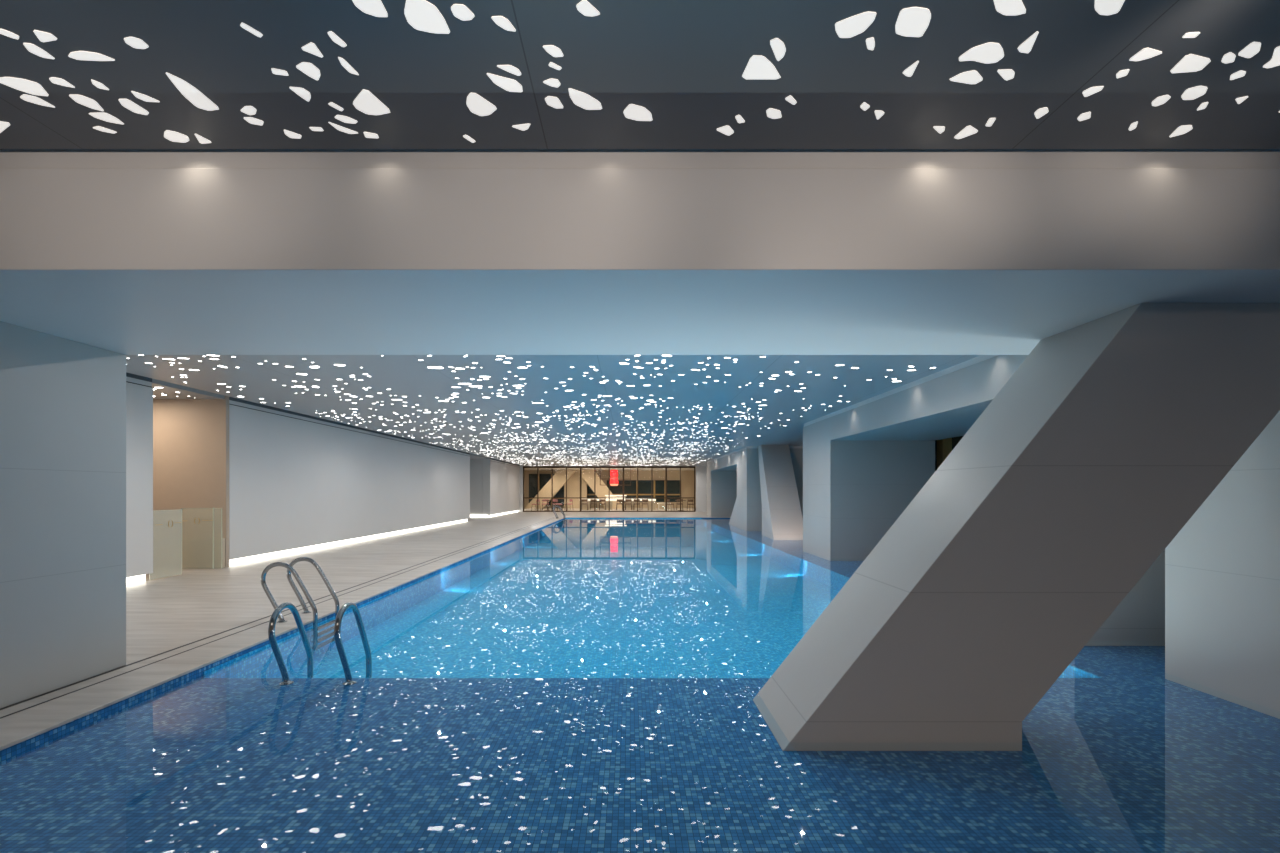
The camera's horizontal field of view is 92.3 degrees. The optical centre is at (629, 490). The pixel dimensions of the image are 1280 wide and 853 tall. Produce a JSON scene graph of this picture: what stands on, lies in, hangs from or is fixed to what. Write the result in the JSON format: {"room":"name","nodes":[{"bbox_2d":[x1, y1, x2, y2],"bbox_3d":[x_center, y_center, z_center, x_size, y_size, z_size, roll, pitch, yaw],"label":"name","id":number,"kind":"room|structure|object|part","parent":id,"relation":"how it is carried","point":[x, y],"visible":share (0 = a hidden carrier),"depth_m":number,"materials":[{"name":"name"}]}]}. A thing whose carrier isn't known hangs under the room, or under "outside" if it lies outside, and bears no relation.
{"room":"indoor swimming pool","nodes":[
{"label":"indoor swimming pool","id":0,"kind":"room"},
{"bbox_2d":[126,377,152,577],"bbox_3d":[-7.550,-0.220,6.840,0.400,3.220,5.280,0,0,0],"label":"wall","id":1,"kind":"structure","parent":0,"point":[139,398],"depth_m":9.20,"materials":[{"name":"white paint"}]},
{"bbox_2d":[126,574,145,583],"bbox_3d":[-7.474,1.327,7.195,0.029,0.115,4.550,0,0,0],"label":"light","id":2,"kind":"object","parent":1,"relation":"attached to","point":[129,580],"visible":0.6,"depth_m":9.28,"materials":[{"name":"white"}]},
{"bbox_2d":[126,372,151,381],"bbox_3d":[-7.366,-1.748,6.840,0.008,0.145,5.272,0,0,0],"label":"trim","id":3,"kind":"structure","parent":1,"relation":"attached to","point":[139,377],"depth_m":9.22,"materials":[{"name":"black metal"}]},
{"bbox_2d":[154,509,181,573],"bbox_3d":[-7.417,0.841,9.840,0.020,1.074,0.680,0,0,0],"label":"gate","id":4,"kind":"object","parent":1,"relation":"attached to","point":[178,509],"visible":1,"depth_m":10.17,"materials":[{"name":"clear glass"}]},
{"bbox_2d":[153,396,228,566],"bbox_3d":[-10.177,-0.230,11.242,5.646,3.240,0.085,0,0,0],"label":"wall","id":5,"kind":"structure","parent":0,"point":[191,436],"depth_m":11.20,"materials":[{"name":"beige paint"}]},
{"bbox_2d":[229,400,469,559],"bbox_3d":[-7.550,-0.220,19.770,0.400,3.220,16.960,0,0,0],"label":"wall","id":6,"kind":"structure","parent":0,"point":[294,483],"depth_m":14.85,"materials":[{"name":"white paint"}]},
{"bbox_2d":[229,519,466,564],"bbox_3d":[-7.474,1.327,19.770,0.029,0.115,16.920,0,0,0],"label":"light","id":7,"kind":"object","parent":6,"relation":"attached to","point":[308,548],"visible":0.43,"depth_m":15.02,"materials":[{"name":"white"}]},
{"bbox_2d":[230,404,466,455],"bbox_3d":[-7.368,-1.599,19.770,0.004,0.014,16.952,0,0,0],"label":"trim","id":8,"kind":"structure","parent":6,"relation":"attached to","point":[230,404],"depth_m":14.83,"materials":[{"name":"black metal"}]},
{"bbox_2d":[229,397,469,454],"bbox_3d":[-7.366,-1.748,19.770,0.008,0.145,16.952,0,0,0],"label":"trim","id":9,"kind":"structure","parent":6,"relation":"attached to","point":[230,398],"depth_m":14.84,"materials":[{"name":"grey stone"}]},
{"bbox_2d":[0,508,730,765],"bbox_3d":[-2.750,1.870,23.000,20.500,0.960,58.000,0,0,0],"label":"floor","id":10,"kind":"structure","parent":0,"point":[171,609],"depth_m":7.67,"materials":[{"name":"stone"}]},
{"bbox_2d":[0,321,125,707],"bbox_3d":[-6.510,0.152,3.965,4.980,2.476,1.890,0,0,0],"label":"wall","id":11,"kind":"structure","parent":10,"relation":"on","point":[63,401],"depth_m":4.34,"materials":[{"name":"grey paint"}]},
{"bbox_2d":[0,149,1279,354],"bbox_3d":[-0.900,-1.428,3.965,16.200,0.684,1.890,0,0,0],"label":"ceiling beam","id":12,"kind":"structure","parent":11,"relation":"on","point":[123,251],"depth_m":3.02,"materials":[{"name":"paint"}]},
{"bbox_2d":[169,538,224,567],"bbox_3d":[-7.830,1.120,11.125,0.940,0.540,0.130,0,0,0],"label":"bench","id":13,"kind":"object","parent":10,"relation":"on","point":[196,552],"visible":0.98,"depth_m":11.06,"materials":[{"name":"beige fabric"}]},
{"bbox_2d":[194,507,221,568],"bbox_3d":[-7.615,0.840,10.929,0.730,1.100,0.026,0,0,0],"label":"gate","id":14,"kind":"object","parent":10,"relation":"on","point":[213,507],"visible":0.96,"depth_m":10.92,"materials":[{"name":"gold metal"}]},
{"bbox_3d":[-7.402,0.840,10.930,0.015,1.100,0.024,0,0,0],"label":"post","id":15,"kind":"part","parent":14,"relation":"part of","materials":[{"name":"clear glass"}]},
{"bbox_2d":[0,521,545,718],"bbox_3d":[-3.853,1.394,13.775,0.018,0.012,39.550,0,0,0],"label":"trim","id":16,"kind":"structure","parent":10,"relation":"on","point":[545,521],"depth_m":5.16,"materials":[{"name":"grey stone"}]},
{"bbox_2d":[0,517,553,709],"bbox_3d":[-4.004,1.394,13.775,0.028,0.012,39.550,0,0,0],"label":"trim","id":17,"kind":"structure","parent":10,"relation":"on","point":[553,517],"depth_m":5.35,"materials":[{"name":"grey stone"}]},
{"bbox_2d":[261,557,339,649],"bbox_3d":[-3.606,1.220,6.775,0.623,0.930,0.590,0,0,0],"label":"pool ladder","id":18,"kind":"object","parent":10,"relation":"on","point":[290,569],"visible":0.9,"depth_m":6.54,"materials":[{"name":"metal"}]},
{"bbox_3d":[-3.618,1.220,6.530,0.600,0.930,0.045,0,0,0],"label":"rail","id":19,"kind":"part","parent":18,"relation":"part of","materials":[{"name":"metal"}]},
{"bbox_3d":[-3.618,1.220,7.020,0.600,0.930,0.045,0,0,0],"label":"rail","id":20,"kind":"part","parent":18,"relation":"part of","materials":[{"name":"metal"}]},
{"bbox_2d":[542,499,548,509],"bbox_3d":[-6.100,0.991,44.306,0.496,0.802,0.488,0,0,0],"label":"dining chair","id":21,"kind":"object","parent":10,"relation":"on","point":[542,499],"visible":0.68,"depth_m":44.48,"materials":[{"name":"fabric"}]},
{"bbox_2d":[525,470,576,508],"bbox_3d":[-6.250,-0.145,48.600,4.093,3.070,0.600,0,0,0],"label":"column","id":22,"kind":"structure","parent":10,"relation":"on","point":[559,478],"depth_m":48.30,"materials":[{"name":"beige paint"}]},
{"bbox_2d":[552,506,564,519],"bbox_3d":[-3.606,1.220,31.300,0.623,0.930,0.590,0,0,0],"label":"pool ladder","id":23,"kind":"object","parent":10,"relation":"on","point":[554,506],"visible":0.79,"depth_m":31.05,"materials":[{"name":"metal"}]},
{"bbox_2d":[565,499,572,509],"bbox_3d":[-4.395,0.991,44.303,0.488,0.802,0.496,0,0,-33],"label":"dining chair","id":24,"kind":"object","parent":10,"relation":"on","point":[570,500],"visible":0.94,"depth_m":44.28,"materials":[{"name":"fabric"}]},
{"bbox_2d":[582,499,587,509],"bbox_3d":[-3.300,0.991,44.744,0.496,0.802,0.488,0,0,0],"label":"dining chair","id":25,"kind":"object","parent":10,"relation":"on","point":[583,500],"visible":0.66,"depth_m":44.53,"materials":[{"name":"brown fabric"}]},
{"bbox_2d":[590,499,596,509],"bbox_3d":[-2.650,0.991,44.744,0.496,0.802,0.488,0,0,-4],"label":"dining chair","id":26,"kind":"object","parent":10,"relation":"on","point":[591,500],"visible":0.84,"depth_m":44.54,"materials":[{"name":"brown fabric"}]},
{"bbox_2d":[577,470,621,508],"bbox_3d":[-2.345,-0.145,48.600,3.702,3.070,0.600,0,0,0],"label":"column","id":27,"kind":"structure","parent":10,"relation":"on","point":[601,490],"depth_m":48.30,"materials":[{"name":"beige paint"}]},
{"bbox_2d":[599,499,605,509],"bbox_3d":[-2.000,0.991,44.744,0.496,0.802,0.488,0,0,-1],"label":"dining chair","id":28,"kind":"object","parent":10,"relation":"on","point":[600,500],"visible":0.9,"depth_m":44.53,"materials":[{"name":"brown fabric"}]},
{"bbox_2d":[582,499,655,509],"bbox_3d":[-0.900,0.990,45.600,5.600,0.800,1.000,0,0,0],"label":"dining table","id":29,"kind":"object","parent":10,"relation":"on","point":[584,506],"visible":0.65,"depth_m":45.45,"materials":[{"name":"white"}]},
{"bbox_3d":[-3.300,1.040,45.600,0.600,0.700,0.300,0,0,0],"label":"leg","id":30,"kind":"part","parent":29,"relation":"part of","materials":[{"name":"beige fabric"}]},
{"bbox_3d":[-1.600,1.040,45.600,0.600,0.700,0.300,0,0,0],"label":"leg","id":31,"kind":"part","parent":29,"relation":"part of","materials":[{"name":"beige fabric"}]},
{"bbox_2d":[605,495,626,498],"bbox_3d":[-1.050,0.445,45.600,1.600,0.290,0.500,0,0,0],"label":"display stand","id":32,"kind":"object","parent":29,"relation":"on","point":[605,495],"visible":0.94,"depth_m":45.35,"materials":[{"name":"white"}]},
{"bbox_3d":[0.100,1.040,45.600,0.600,0.700,0.300,0,0,0],"label":"leg","id":33,"kind":"part","parent":29,"relation":"part of","materials":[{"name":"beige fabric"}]},
{"bbox_3d":[1.600,1.040,45.600,0.600,0.700,0.300,0,0,0],"label":"leg","id":34,"kind":"part","parent":29,"relation":"part of","materials":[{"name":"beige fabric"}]},
{"bbox_2d":[616,499,622,509],"bbox_3d":[-0.749,0.991,44.744,0.496,0.802,0.488,0,0,-7],"label":"dining chair","id":35,"kind":"object","parent":10,"relation":"on","point":[618,500],"visible":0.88,"depth_m":44.54,"materials":[{"name":"brown fabric"}]},
{"bbox_2d":[625,499,631,509],"bbox_3d":[-0.100,0.991,44.744,0.496,0.802,0.488,0,0,4],"label":"dining chair","id":36,"kind":"object","parent":10,"relation":"on","point":[626,500],"visible":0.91,"depth_m":44.54,"materials":[{"name":"brown fabric"}]},
{"bbox_2d":[0,518,1279,852],"bbox_3d":[1.884,1.885,13.181,10.632,0.930,38.362,0,0,0],"label":"swimming pool","id":37,"kind":"object","parent":10,"relation":"in","point":[532,706],"visible":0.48,"depth_m":3.56,"materials":[{"name":"blue liquid"}]},
{"bbox_2d":[268,602,371,684],"bbox_3d":[-2.430,1.330,4.879,0.590,0.930,0.623,0,0,0],"label":"pool ladder","id":38,"kind":"object","parent":37,"relation":"on","point":[337,626],"visible":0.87,"depth_m":4.76,"materials":[{"name":"metal"}]},
{"bbox_3d":[-2.675,1.330,4.867,0.045,0.930,0.600,0,0,0],"label":"rail","id":39,"kind":"part","parent":38,"relation":"part of","materials":[{"name":"metal"}]},
{"bbox_3d":[-2.185,1.330,4.867,0.045,0.930,0.600,0,0,0],"label":"rail","id":40,"kind":"part","parent":38,"relation":"part of","materials":[{"name":"metal"}]},
{"bbox_2d":[0,678,1279,852],"bbox_3d":[1.884,1.925,-0.535,10.632,0.850,10.930,0,0,0],"label":"shelf","id":41,"kind":"object","parent":37,"relation":"attached to","point":[204,765],"depth_m":3.22,"materials":[{"name":"blue tile"}]},
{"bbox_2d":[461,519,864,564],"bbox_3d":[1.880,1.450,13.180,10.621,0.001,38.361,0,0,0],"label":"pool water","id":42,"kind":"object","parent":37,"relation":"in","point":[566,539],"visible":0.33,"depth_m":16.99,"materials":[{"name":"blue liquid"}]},
{"bbox_2d":[729,498,736,525],"bbox_3d":[4.870,0.765,26.329,0.900,1.470,2.537,0,0,0],"label":"column","id":43,"kind":"structure","parent":37,"relation":"on","point":[733,520],"depth_m":26.01,"materials":[{"name":"grey paint"}]},
{"bbox_2d":[707,446,802,529],"bbox_3d":[5.450,-0.095,28.900,2.200,3.190,12.000,0,0,0],"label":"wall","id":44,"kind":"structure","parent":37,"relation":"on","point":[733,475],"depth_m":23.99,"materials":[{"name":"grey paint"}]},
{"bbox_2d":[758,445,802,537],"bbox_3d":[5.042,-0.085,20.829,1.112,3.170,4.155,0,0,5],"label":"column","id":45,"kind":"structure","parent":37,"relation":"on","point":[782,517],"depth_m":20.43,"materials":[{"name":"grey paint"}]},
{"bbox_2d":[803,355,1027,558],"bbox_3d":[5.425,-0.095,10.110,2.250,3.190,10.380,0,0,0],"label":"wall","id":46,"kind":"structure","parent":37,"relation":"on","point":[866,461],"depth_m":13.20,"materials":[{"name":"grey paint"}]},
{"bbox_2d":[935,436,962,470],"bbox_3d":[6.975,-0.085,22.950,0.250,3.170,36.100,0,0,0],"label":"window","id":47,"kind":"structure","parent":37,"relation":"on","point":[943,447],"depth_m":13.47,"materials":[{"name":"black glass"}]},
{"bbox_2d":[753,303,1279,750],"bbox_3d":[2.571,0.207,3.982,3.379,2.586,0.875,0,0,0],"label":"column","id":48,"kind":"structure","parent":37,"relation":"on","point":[1115,429],"depth_m":3.54,"materials":[{"name":"grey paint"}]},
{"bbox_2d":[1085,550,1164,645],"bbox_3d":[5.499,0.207,6.575,2.399,2.586,1.250,0,0,0],"label":"column","id":49,"kind":"structure","parent":37,"relation":"on","point":[1139,619],"depth_m":5.95,"materials":[{"name":"grey paint"}]},
{"bbox_2d":[1165,411,1279,718],"bbox_3d":[5.735,0.207,3.965,2.930,2.586,1.890,0,0,0],"label":"wall","id":50,"kind":"structure","parent":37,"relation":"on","point":[1222,568],"depth_m":4.34,"materials":[{"name":"grey paint"}]},
{"bbox_2d":[658,503,670,509],"bbox_3d":[2.550,1.130,45.242,0.900,0.520,0.515,0,0,0],"label":"sideboard","id":51,"kind":"object","parent":10,"relation":"on","point":[661,506],"visible":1,"depth_m":44.99,"materials":[{"name":"beige wood"}]},
{"bbox_3d":[2.335,1.105,44.992,0.410,0.410,0.015,0,0,0],"label":"door","id":52,"kind":"part","parent":51,"relation":"part of","materials":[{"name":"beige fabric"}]},
{"bbox_2d":[687,499,695,510],"bbox_3d":[4.347,0.991,43.595,0.496,0.802,0.488,0,0,31],"label":"dining chair","id":53,"kind":"object","parent":10,"relation":"on","point":[688,500],"visible":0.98,"depth_m":43.45,"materials":[{"name":"brown fabric"}]},
{"bbox_2d":[470,459,481,514],"bbox_3d":[-8.530,-0.230,32.350,1.540,3.240,0.100,0,0,0],"label":"wall","id":54,"kind":"structure","parent":0,"point":[475,464],"depth_m":32.30,"materials":[{"name":"white paint"}]},
{"bbox_2d":[470,515,486,516],"bbox_3d":[-8.350,1.317,32.267,1.700,0.135,0.035,0,0,0],"label":"light","id":55,"kind":"object","parent":54,"relation":"attached to","point":[470,515],"visible":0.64,"depth_m":32.25,"materials":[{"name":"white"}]},
{"bbox_2d":[482,458,519,514],"bbox_3d":[-7.550,-0.220,36.650,0.400,3.220,8.700,0,0,0],"label":"wall","id":56,"kind":"structure","parent":0,"point":[500,481],"depth_m":34.64,"materials":[{"name":"white paint"}]},
{"bbox_2d":[487,510,517,516],"bbox_3d":[-7.474,1.327,36.650,0.029,0.115,8.660,0,0,0],"label":"light","id":57,"kind":"object","parent":56,"relation":"attached to","point":[517,510],"visible":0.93,"depth_m":35.57,"materials":[{"name":"white"}]},
{"bbox_2d":[490,458,519,465],"bbox_3d":[-7.366,-1.748,36.650,0.008,0.145,8.692,0,0,0],"label":"trim","id":58,"kind":"structure","parent":56,"relation":"attached to","point":[490,458],"depth_m":35.79,"materials":[{"name":"black metal"}]},
{"bbox_2d":[518,465,522,511],"bbox_3d":[-8.070,-0.230,41.075,1.860,3.240,0.150,0,0,0],"label":"wall","id":59,"kind":"structure","parent":0,"point":[520,466],"depth_m":41.00,"materials":[{"name":"white paint"}]},
{"bbox_2d":[126,355,979,465],"bbox_3d":[-2.900,-1.709,22.950,20.200,0.082,36.100,0,0,0],"label":"ceiling","id":60,"kind":"structure","parent":0,"point":[524,410],"depth_m":10.64,"materials":[{"name":"white"}]},
{"bbox_2d":[564,471,586,507],"bbox_3d":[-4.350,-0.145,49.350,1.800,3.070,0.500,0,0,0],"label":"wall","id":61,"kind":"structure","parent":0,"point":[573,484],"depth_m":49.09,"materials":[{"name":"beige paint"}]},
{"bbox_2d":[524,470,695,507],"bbox_3d":[-1.000,-0.150,50.600,17.000,3.080,0.200,0,0,0],"label":"wall","id":62,"kind":"structure","parent":0,"point":[687,476],"depth_m":50.51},
{"bbox_2d":[529,474,563,505],"bbox_3d":[-6.600,-0.100,50.435,3.400,2.600,0.110,0,0,0],"label":"window","id":63,"kind":"structure","parent":62,"relation":"in","point":[543,478],"depth_m":50.44,"materials":[{"name":"black glass"}]},
{"bbox_2d":[587,484,598,501],"bbox_3d":[-3.000,0.000,50.435,1.400,1.800,0.110,0,0,0],"label":"window","id":64,"kind":"structure","parent":62,"relation":"in","point":[590,493],"depth_m":50.44,"materials":[{"name":"black glass"}]},
{"bbox_2d":[607,480,679,501],"bbox_3d":[1.150,0.010,50.435,6.100,1.780,0.110,0,0,0],"label":"window","id":65,"kind":"structure","parent":62,"relation":"in","point":[644,486],"depth_m":50.44,"materials":[{"name":"black glass"}]},
{"bbox_2d":[524,466,695,469],"bbox_3d":[-1.000,-1.720,46.575,17.000,0.060,10.850,0,0,0],"label":"ceiling","id":66,"kind":"structure","parent":0,"point":[695,466],"depth_m":46.19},
{"bbox_2d":[610,470,617,485],"bbox_3d":[-1.150,-1.035,44.600,0.620,1.310,0.620,0,0,0],"label":"lantern","id":67,"kind":"object","parent":66,"relation":"hanging from","point":[614,473],"visible":1,"depth_m":44.37,"materials":[{"name":"red"}]},
{"bbox_3d":[-1.150,-0.870,44.600,0.580,0.240,0.580,0,0,0],"label":"lamp shade","id":68,"kind":"part","parent":67,"relation":"part of","materials":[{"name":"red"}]},
{"bbox_3d":[-1.150,-1.160,44.600,0.580,0.220,0.580,0,0,0],"label":"lamp shade","id":69,"kind":"part","parent":67,"relation":"part of","materials":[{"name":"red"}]},
{"bbox_2d":[600,468,630,484],"bbox_3d":[-1.050,-1.051,44.600,2.236,1.278,0.936,0,0,0],"label":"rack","id":70,"kind":"object","parent":66,"relation":"hanging from","point":[600,468],"visible":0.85,"depth_m":45.05,"materials":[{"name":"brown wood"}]},
{"bbox_2d":[0,0,1279,148],"bbox_3d":[-0.900,-1.709,-1.498,16.200,0.082,9.004,0,0,0],"label":"ceiling","id":71,"kind":"structure","parent":0,"point":[75,74],"depth_m":2.46,"materials":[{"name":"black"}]},
{"bbox_2d":[696,466,706,511],"bbox_3d":[5.800,-0.230,41.075,2.800,3.240,0.150,0,0,0],"label":"wall","id":72,"kind":"structure","parent":0,"point":[701,471],"depth_m":41.00,"materials":[{"name":"white paint"}]},
{"bbox_3d":[-0.900,-1.750,41.066,16.200,0.199,0.129,0,0,0],"label":"lintel","id":73,"kind":"object","parent":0,"visible":0},
{"bbox_2d":[523,466,694,511],"bbox_3d":[-1.390,-0.130,41.070,11.500,3.040,0.140,0,0,0],"label":"window","id":74,"kind":"structure","parent":73,"relation":"attached to","point":[537,467],"depth_m":41.00,"materials":[{"name":"brown metal"}]}
]}

